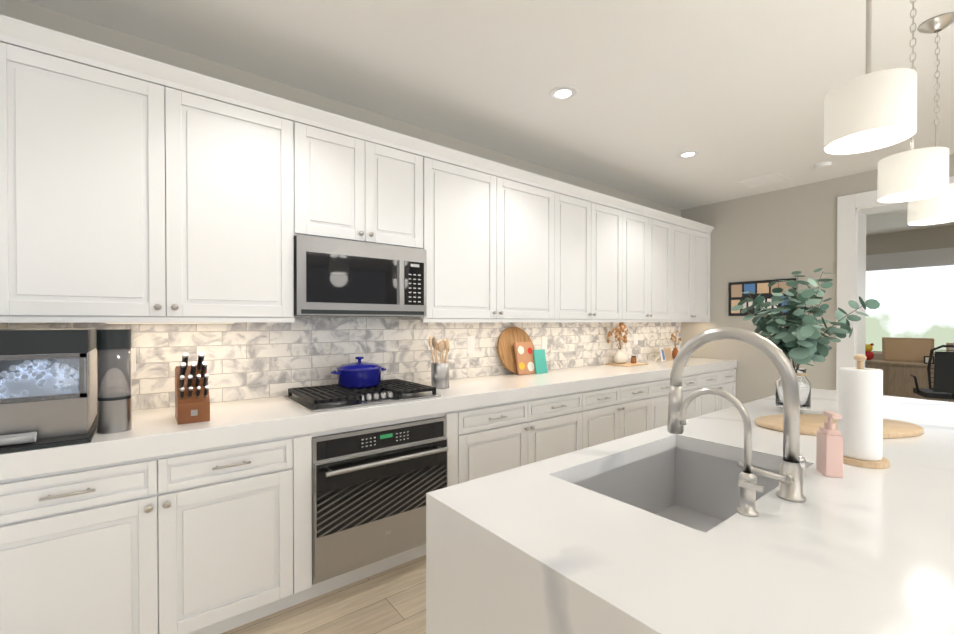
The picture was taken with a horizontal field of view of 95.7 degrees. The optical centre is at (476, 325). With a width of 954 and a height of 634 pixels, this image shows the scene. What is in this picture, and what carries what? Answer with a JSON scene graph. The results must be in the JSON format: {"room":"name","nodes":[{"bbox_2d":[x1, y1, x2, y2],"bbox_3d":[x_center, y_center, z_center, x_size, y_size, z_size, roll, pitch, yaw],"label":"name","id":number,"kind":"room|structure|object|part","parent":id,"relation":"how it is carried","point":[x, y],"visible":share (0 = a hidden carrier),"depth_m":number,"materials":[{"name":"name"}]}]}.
{"room":"kitchen","nodes":[
{"label":"kitchen","id":0,"kind":"room"},
{"bbox_2d":[0,0,7,328],"bbox_3d":[-1.762,-0.033,1.438,0.120,2.740,0.950,0,1,-38],"label":"wall","id":1,"kind":"structure","parent":0,"point":[3,12],"depth_m":1.79,"materials":[{"name":"white"}]},
{"bbox_2d":[0,30,311,321],"bbox_3d":[-1.444,-0.557,2.049,1.133,1.040,0.343,0,1,-38],"label":"upper cabinet","id":2,"kind":"object","parent":1,"relation":"attached to","point":[136,189],"depth_m":1.84,"materials":[{"name":"white wood"}]},
{"bbox_2d":[221,555,425,633],"bbox_3d":[2.637,1.399,0.022,16.200,0.100,9.400,0,1,-38],"label":"floor","id":3,"kind":"structure","parent":0,"point":[391,600],"depth_m":2.02,"materials":[{"name":"brown wood"}]},
{"bbox_2d":[0,429,315,633],"bbox_3d":[-1.382,0.916,1.932,1.073,0.835,0.624,0,1,-38],"label":"base cabinet","id":4,"kind":"object","parent":3,"relation":"on","point":[229,515],"depth_m":1.67,"materials":[{"name":"white wood"}]},
{"bbox_2d":[0,357,735,476],"bbox_3d":[0.467,0.457,3.358,5.744,0.112,0.633,0,1,-38],"label":"countertop","id":5,"kind":"structure","parent":4,"relation":"on","point":[153,430],"depth_m":2.16,"materials":[{"name":"white stone"}]},
{"bbox_2d":[0,328,96,453],"bbox_3d":[-1.655,0.214,1.659,0.293,0.401,0.535,0,1,-38],"label":"ice maker","id":6,"kind":"object","parent":5,"relation":"on","point":[48,386],"visible":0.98,"depth_m":1.53,"materials":[{"name":"grey plastic"}]},
{"bbox_2d":[0,432,36,445],"bbox_3d":[-1.597,0.385,1.421,0.205,0.030,0.060,0,1,-38],"label":"ice scoop","id":7,"kind":"object","parent":6,"relation":"on","point":[15,439],"visible":1,"depth_m":1.45,"materials":[{"name":"white plastic"}]},
{"bbox_2d":[96,329,131,433],"bbox_3d":[-1.436,0.214,1.712,0.106,0.400,0.106,0,1,-38],"label":"tank","id":8,"kind":"object","parent":5,"relation":"on","point":[114,406],"visible":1,"depth_m":1.67,"materials":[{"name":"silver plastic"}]},
{"bbox_2d":[175,352,209,424],"bbox_3d":[-1.253,0.262,1.902,0.115,0.302,0.245,0,1,-38],"label":"knife block","id":9,"kind":"object","parent":5,"relation":"on","point":[192,401],"visible":1,"depth_m":1.85,"materials":[{"name":"brown wood"}]},
{"bbox_2d":[331,357,385,387],"bbox_3d":[-0.698,0.269,2.564,0.337,0.172,0.266,0,1,-38],"label":"pot","id":10,"kind":"object","parent":5,"relation":"on","point":[359,373],"visible":1,"depth_m":2.46,"materials":[{"name":"blue metal"}]},
{"bbox_2d":[431,361,448,388],"bbox_3d":[-0.242,0.323,2.842,0.120,0.165,0.120,0,1,-38],"label":"utensil crock","id":11,"kind":"object","parent":5,"relation":"on","point":[439,375],"visible":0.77,"depth_m":2.79,"materials":[{"name":"silver metal"}]},
{"bbox_2d":[429,336,449,362],"bbox_3d":[-0.240,0.231,2.836,0.128,0.326,0.133,0,1,-38],"label":"cooking utensils","id":12,"kind":"object","parent":11,"relation":"in","point":[442,346],"visible":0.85,"depth_m":2.81,"materials":[{"name":"brown wood"}]},
{"bbox_2d":[497,327,533,373],"bbox_3d":[0.330,0.203,3.589,0.400,0.392,0.113,0,1,-38],"label":"round board","id":13,"kind":"object","parent":5,"relation":"on","point":[509,337],"visible":0.67,"depth_m":3.53,"materials":[{"name":"brown wood"}]},
{"bbox_2d":[514,342,547,374],"bbox_3d":[0.449,0.267,3.588,0.306,0.265,0.091,0,1,-38],"label":"cookbooks","id":14,"kind":"object","parent":5,"relation":"on","point":[537,358],"visible":0.98,"depth_m":3.58,"materials":[{"name":"brown"}]},
{"bbox_2d":[518,346,523,353],"bbox_3d":[0.360,0.199,3.534,0.068,0.069,0.012,0,1,-38],"label":"decoration","id":15,"kind":"object","parent":14,"relation":"attached to","point":[520,349],"depth_m":3.53,"materials":[{"name":"white"}]},
{"bbox_2d":[519,362,524,369],"bbox_3d":[0.366,0.327,3.510,0.058,0.059,0.010,0,1,-38],"label":"decoration","id":16,"kind":"object","parent":14,"relation":"attached to","point":[522,366],"depth_m":3.51,"materials":[{"name":"yellow"}]},
{"bbox_2d":[527,362,533,370],"bbox_3d":[0.446,0.336,3.570,0.078,0.079,0.014,0,1,-38],"label":"decoration","id":17,"kind":"object","parent":14,"relation":"attached to","point":[530,365],"depth_m":3.57,"materials":[{"name":"white"}]},
{"bbox_2d":[605,362,647,366],"bbox_3d":[1.511,0.387,4.368,0.360,0.012,0.260,0,1,-38],"label":"decorative tray","id":18,"kind":"object","parent":5,"relation":"on","point":[627,364],"visible":0.81,"depth_m":4.29,"materials":[{"name":"brown wood"}]},
{"bbox_2d":[613,349,626,363],"bbox_3d":[1.445,0.310,4.354,0.136,0.140,0.136,0,1,-38],"label":"flower vase","id":19,"kind":"object","parent":18,"relation":"on","point":[620,357],"visible":1,"depth_m":4.31,"materials":[{"name":"white ceramic"}]},
{"bbox_2d":[606,322,627,349],"bbox_3d":[1.436,0.110,4.339,0.270,0.302,0.187,0,1,-38],"label":"stem","id":20,"kind":"object","parent":19,"relation":"in","point":[621,337],"visible":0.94,"depth_m":4.31,"materials":[{"name":"brown plant"}]},
{"bbox_2d":[631,356,636,362],"bbox_3d":[1.593,0.342,4.393,0.056,0.075,0.056,0,1,-38],"label":"jar","id":21,"kind":"object","parent":18,"relation":"on","point":[633,359],"visible":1,"depth_m":4.37,"materials":[{"name":"brown glass"}]},
{"bbox_2d":[655,348,665,361],"bbox_3d":[2.009,0.315,4.734,0.117,0.150,0.117,0,1,-38],"label":"photo frame","id":22,"kind":"object","parent":5,"relation":"on","point":[662,355],"visible":0.95,"depth_m":4.70,"materials":[{"name":"white plastic"}]},
{"bbox_2d":[660,348,672,359],"bbox_3d":[2.137,0.318,4.897,0.173,0.140,0.111,0,1,-38],"label":"photo frame","id":23,"kind":"object","parent":5,"relation":"on","point":[668,353],"visible":0.79,"depth_m":4.87,"materials":[{"name":"brown wood"}]},
{"bbox_2d":[670,330,681,358],"bbox_3d":[2.311,0.215,5.039,0.204,0.344,0.116,0,1,-38],"label":"vase","id":24,"kind":"object","parent":5,"relation":"on","point":[675,351],"visible":0.92,"depth_m":5.03,"materials":[{"name":"brown ceramic"}]},
{"bbox_2d":[312,413,451,597],"bbox_3d":[-0.629,0.926,2.448,0.748,0.805,0.557,0,1,-38],"label":"base cabinet","id":25,"kind":"object","parent":3,"relation":"on","point":[370,484],"depth_m":2.19,"materials":[{"name":"white"}]},
{"bbox_2d":[312,417,447,584],"bbox_3d":[-0.611,0.866,2.425,0.748,0.684,0.614,0,1,-38],"label":"oven","id":26,"kind":"object","parent":25,"relation":"in","point":[371,483],"depth_m":2.18,"materials":[{"name":"silver metal"}]},
{"bbox_2d":[444,389,591,485],"bbox_3d":[0.138,0.906,3.112,1.275,0.835,0.624,0,1,-38],"label":"base cabinet","id":27,"kind":"object","parent":3,"relation":"on","point":[500,436],"depth_m":2.81,"materials":[{"name":"white wood"}]},
{"bbox_2d":[592,377,655,445],"bbox_3d":[0.966,0.901,3.754,1.059,0.835,0.624,0,1,-38],"label":"base cabinet","id":28,"kind":"object","parent":3,"relation":"on","point":[618,411],"depth_m":3.54,"materials":[{"name":"white wood"}]},
{"bbox_2d":[656,373,703,427],"bbox_3d":[1.685,0.896,4.312,0.999,0.835,0.624,0,1,-38],"label":"base cabinet","id":29,"kind":"object","parent":3,"relation":"on","point":[691,382],"depth_m":4.16,"materials":[{"name":"white wood"}]},
{"bbox_2d":[426,391,953,633],"bbox_3d":[1.408,0.902,1.458,2.877,0.870,1.302,0,1,-38],"label":"kitchen island","id":30,"kind":"object","parent":3,"relation":"on","point":[607,542],"depth_m":0.94,"materials":[{"name":"stone"}]},
{"bbox_2d":[731,268,879,410],"bbox_3d":[1.532,0.058,2.038,0.464,0.667,0.572,0,1,-38],"label":"plant","id":31,"kind":"object","parent":30,"relation":"on","point":[800,340],"visible":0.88,"depth_m":2.00,"materials":[{"name":"green plant"}]},
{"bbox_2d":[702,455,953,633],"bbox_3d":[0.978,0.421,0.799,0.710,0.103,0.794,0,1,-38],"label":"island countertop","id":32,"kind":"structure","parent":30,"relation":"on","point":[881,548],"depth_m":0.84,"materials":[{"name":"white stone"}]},
{"bbox_2d":[573,447,778,532],"bbox_3d":[0.614,0.581,1.268,0.726,0.224,0.446,0,1,-38],"label":"sink","id":33,"kind":"object","parent":32,"relation":"in","point":[693,487],"depth_m":1.54,"materials":[{"name":"grey metal"}]},
{"bbox_2d":[679,388,762,516],"bbox_3d":[0.567,0.285,1.012,0.057,0.272,0.198,0,1,-38],"label":"faucet","id":34,"kind":"object","parent":32,"relation":"on","point":[747,481],"depth_m":0.97,"materials":[{"name":"silver metal"}]},
{"bbox_2d":[667,327,805,501],"bbox_3d":[0.668,0.212,1.157,0.098,0.416,0.344,0,1,-38],"label":"faucet","id":35,"kind":"object","parent":32,"relation":"on","point":[790,476],"depth_m":1.06,"materials":[{"name":"silver metal"}]},
{"bbox_3d":[0.908,0.392,1.223,0.038,0.053,0.038,0,1,-38],"label":"air gap cap","id":36,"kind":"part","parent":32,"relation":"part of","materials":[{"name":"silver metal"}]},
{"bbox_2d":[816,411,842,477],"bbox_3d":[0.996,0.331,1.217,0.040,0.175,0.070,0,0,17],"label":"soap bottle","id":37,"kind":"object","parent":32,"relation":"on","point":[829,451],"visible":1,"depth_m":1.20,"materials":[{"name":"pink plastic"}]},
{"bbox_2d":[755,414,923,438],"bbox_3d":[1.460,0.404,1.759,0.516,0.020,0.471,0,1,-38],"label":"board","id":38,"kind":"object","parent":30,"relation":"on","point":[810,424],"visible":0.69,"depth_m":1.71,"materials":[{"name":"brown wood"}]},
{"bbox_2d":[843,354,889,468],"bbox_3d":[1.178,0.252,1.330,0.136,0.331,0.136,0,1,-38],"label":"paper towel holder","id":39,"kind":"object","parent":30,"relation":"on","point":[883,463],"visible":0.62,"depth_m":1.29,"materials":[{"name":"brown wood"}]},
{"bbox_2d":[837,367,882,460],"bbox_3d":[1.178,0.266,1.330,0.104,0.268,0.104,0,1,-38],"label":"paper towel roll","id":40,"kind":"object","parent":39,"relation":"on","point":[860,409],"visible":1,"depth_m":1.29,"materials":[{"name":"white paper"}]},
{"bbox_2d":[704,365,736,414],"bbox_3d":[2.359,0.892,4.836,0.947,0.835,0.624,0,1,-38],"label":"base cabinet","id":41,"kind":"object","parent":3,"relation":"on","point":[722,379],"depth_m":4.62,"materials":[{"name":"white wood"}]},
{"bbox_2d":[865,359,953,401],"bbox_3d":[6.683,0.920,5.944,0.501,0.760,3.000,0,1,-38],"label":"credenza","id":42,"kind":"object","parent":3,"relation":"on","point":[898,380],"visible":0.12,"depth_m":6.24,"materials":[{"name":"brown wood"}]},
{"bbox_2d":[865,343,873,359],"bbox_3d":[6.059,0.400,6.696,0.146,0.267,0.150,0,1,-38],"label":"plush toy","id":43,"kind":"object","parent":42,"relation":"on","point":[869,354],"visible":0.71,"depth_m":6.64,"materials":[{"name":"red"}]},
{"bbox_2d":[882,337,934,362],"bbox_3d":[6.413,0.356,6.426,0.169,0.359,0.550,0,1,-38],"label":"framed picture","id":44,"kind":"object","parent":42,"relation":"on","point":[906,349],"visible":0.88,"depth_m":6.39,"materials":[{"name":"brown wood"}]},
{"bbox_2d":[924,356,933,363],"bbox_3d":[6.390,0.483,6.105,0.042,0.110,0.100,0,1,-38],"label":"desk clock","id":45,"kind":"object","parent":42,"relation":"on","point":[926,358],"visible":0.75,"depth_m":6.10,"materials":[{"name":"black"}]},
{"bbox_2d":[946,343,953,351],"bbox_3d":[6.784,0.390,5.955,0.161,0.300,0.420,0,1,-38],"label":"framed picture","id":46,"kind":"object","parent":42,"relation":"on","point":[949,348],"visible":0.2,"depth_m":6.05,"materials":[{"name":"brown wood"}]},
{"bbox_2d":[910,345,953,401],"bbox_3d":[5.679,0.764,5.226,0.722,1.084,0.652,0,1,-38],"label":"office chair","id":47,"kind":"object","parent":3,"relation":"on","point":[943,384],"visible":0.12,"depth_m":5.05,"materials":[{"name":"black"}]},
{"bbox_2d":[6,0,680,216],"bbox_3d":[0.275,-0.052,3.747,6.170,2.740,0.200,0,1,-38],"label":"wall","id":48,"kind":"structure","parent":0,"point":[21,10],"depth_m":2.46,"materials":[{"name":"grey paint"}]},
{"bbox_2d":[292,214,431,317],"bbox_3d":[-0.725,-0.298,2.574,0.763,0.483,0.398,0,1,-38],"label":"upper cabinet","id":49,"kind":"object","parent":48,"relation":"attached to","point":[340,269],"depth_m":2.40,"materials":[{"name":"white"}]},
{"bbox_2d":[294,235,426,316],"bbox_3d":[-0.725,-0.262,2.575,0.763,0.410,0.399,0,1,-38],"label":"microwave","id":50,"kind":"object","parent":49,"relation":"in","point":[334,276],"depth_m":2.39,"materials":[{"name":"grey metal"}]},
{"bbox_2d":[312,118,427,233],"bbox_3d":[-0.742,-0.777,2.592,0.765,0.610,0.343,0,1,-38],"label":"upper cabinet","id":51,"kind":"object","parent":48,"relation":"attached to","point":[360,177],"depth_m":2.47,"materials":[{"name":"white wood"}]},
{"bbox_2d":[398,150,563,321],"bbox_3d":[0.035,-0.567,3.197,1.319,1.040,0.343,0,1,-38],"label":"upper cabinet","id":52,"kind":"object","parent":48,"relation":"attached to","point":[498,235],"depth_m":3.03,"materials":[{"name":"white wood"}]},
{"bbox_2d":[560,190,627,321],"bbox_3d":[0.874,-0.572,3.848,1.044,1.040,0.343,0,1,-38],"label":"upper cabinet","id":53,"kind":"object","parent":48,"relation":"attached to","point":[595,230],"depth_m":3.74,"materials":[{"name":"white wood"}]},
{"bbox_2d":[628,206,675,321],"bbox_3d":[1.585,-0.577,4.400,0.994,1.040,0.343,0,1,-38],"label":"upper cabinet","id":54,"kind":"object","parent":48,"relation":"attached to","point":[651,238],"depth_m":4.31,"materials":[{"name":"white wood"}]},
{"bbox_2d":[22,0,953,234],"bbox_3d":[2.382,-1.438,-0.326,15.400,0.100,9.600,0,1,-38],"label":"ceiling","id":55,"kind":"structure","parent":0,"point":[732,92],"depth_m":2.36,"materials":[{"name":"white paint"}]},
{"bbox_2d":[549,86,576,100],"bbox_3d":[0.523,-1.410,2.625,0.170,0.004,0.170,0,1,-38],"label":"recessed light","id":56,"kind":"object","parent":55,"relation":"in","point":[561,93],"visible":1,"depth_m":2.62,"materials":[{"name":"white plastic"}]},
{"bbox_2d":[677,150,699,157],"bbox_3d":[1.748,-1.418,3.575,0.170,0.004,0.170,0,1,-38],"label":"recessed light","id":57,"kind":"object","parent":55,"relation":"in","point":[689,154],"visible":1,"depth_m":3.57,"materials":[{"name":"white"}]},
{"bbox_2d":[735,173,789,189],"bbox_3d":[2.819,-1.421,4.267,0.360,0.010,0.360,0,1,-38],"label":"ceiling vent","id":58,"kind":"object","parent":55,"relation":"in","point":[763,181],"visible":0.98,"depth_m":4.25,"materials":[{"name":"white metal"}]},
{"bbox_2d":[815,161,831,169],"bbox_3d":[3.045,-1.406,3.796,0.120,0.032,0.120,0,1,-38],"label":"smoke detector","id":59,"kind":"object","parent":55,"relation":"attached to","point":[823,165],"visible":1,"depth_m":3.77,"materials":[{"name":"white paint"}]},
{"bbox_2d":[824,0,916,154],"bbox_3d":[1.071,-0.952,1.180,0.188,0.893,0.188,0,1,-38],"label":"pendant light","id":60,"kind":"object","parent":55,"relation":"hanging from","point":[869,111],"visible":1,"depth_m":1.13,"materials":[{"name":"white fabric"}]},
{"bbox_2d":[877,0,948,202],"bbox_3d":[1.621,-0.943,1.606,0.188,0.918,0.188,0,1,-38],"label":"pendant light","id":61,"kind":"object","parent":55,"relation":"hanging from","point":[912,174],"visible":0.96,"depth_m":1.56,"materials":[{"name":"white fabric"}]},
{"bbox_2d":[907,12,953,224],"bbox_3d":[2.134,-0.946,2.005,0.188,0.918,0.188,0,1,-38],"label":"pendant light","id":62,"kind":"object","parent":55,"relation":"hanging from","point":[938,209],"visible":0.94,"depth_m":1.98,"materials":[{"name":"white fabric"}]},
{"bbox_2d":[681,154,953,403],"bbox_3d":[5.414,-0.036,1.913,0.300,2.740,9.000,0,1,-38],"label":"wall","id":63,"kind":"structure","parent":0,"point":[780,234],"depth_m":4.62,"materials":[{"name":"grey paint"}]},
{"bbox_2d":[8,316,680,410],"bbox_3d":[0.268,0.169,3.611,5.750,0.540,0.008,0,1,-38],"label":"backsplash","id":64,"kind":"structure","parent":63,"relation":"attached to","point":[249,360],"depth_m":2.67,"materials":[{"name":"stone"}]},
{"bbox_2d":[131,348,135,371],"bbox_3d":[-1.690,0.167,2.081,0.072,0.116,0.008,0,1,-38],"label":"electrical outlet","id":65,"kind":"object","parent":64,"relation":"attached to","point":[133,359],"visible":0.15,"depth_m":2.10,"materials":[{"name":"white plastic"}]},
{"bbox_2d":[467,336,474,352],"bbox_3d":[-0.046,0.146,3.355,0.072,0.130,0.010,0,1,-38],"label":"outlet","id":66,"kind":"object","parent":64,"relation":"attached to","point":[470,344],"visible":1,"depth_m":3.35,"materials":[{"name":"white plastic"}]},
{"bbox_2d":[541,336,546,348],"bbox_3d":[0.601,0.152,3.859,0.072,0.116,0.008,0,1,-38],"label":"electrical outlet","id":67,"kind":"object","parent":64,"relation":"attached to","point":[543,342],"visible":0.92,"depth_m":3.85,"materials":[{"name":"white plastic"}]},
{"bbox_2d":[634,334,637,343],"bbox_3d":[1.746,0.145,4.748,0.072,0.116,0.008,0,1,-38],"label":"electrical outlet","id":68,"kind":"object","parent":64,"relation":"attached to","point":[635,338],"visible":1,"depth_m":4.75,"materials":[{"name":"white plastic"}]},
{"bbox_2d":[676,222,711,321],"bbox_3d":[2.266,-0.581,4.928,0.967,1.040,0.343,0,1,-38],"label":"upper cabinet","id":69,"kind":"object","parent":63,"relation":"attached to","point":[693,243],"depth_m":4.82,"materials":[{"name":"white wood"}]},
{"bbox_2d":[728,278,795,315],"bbox_3d":[3.067,-0.299,4.671,0.020,0.380,0.640,0,1,-38],"label":"collage","id":70,"kind":"object","parent":63,"relation":"attached to","point":[737,289],"visible":0.52,"depth_m":4.72,"materials":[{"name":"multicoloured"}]},
{"bbox_2d":[836,176,953,390],"bbox_3d":[4.511,0.049,3.073,0.345,2.550,3.000,0,1,-38],"label":"trim","id":71,"kind":"structure","parent":63,"relation":"attached to","point":[853,210],"depth_m":4.09,"materials":[{"name":"white"}]},
{"bbox_2d":[866,225,953,359],"bbox_3d":[8.448,-0.056,4.267,0.200,2.740,9.400,0,1,-38],"label":"wall","id":72,"kind":"structure","parent":0,"point":[920,239],"depth_m":6.53,"materials":[{"name":"grey paint"}]},
{"bbox_2d":[865,265,953,351],"bbox_3d":[7.705,-0.344,5.270,0.020,1.900,5.900,0,1,-38],"label":"window","id":73,"kind":"structure","parent":72,"relation":"in","point":[916,302],"depth_m":6.61,"materials":[{"name":"clear glass"}]},
{"bbox_2d":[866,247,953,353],"bbox_3d":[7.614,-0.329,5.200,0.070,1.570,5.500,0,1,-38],"label":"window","id":74,"kind":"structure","parent":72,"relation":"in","point":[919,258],"depth_m":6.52,"materials":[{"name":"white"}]}
]}

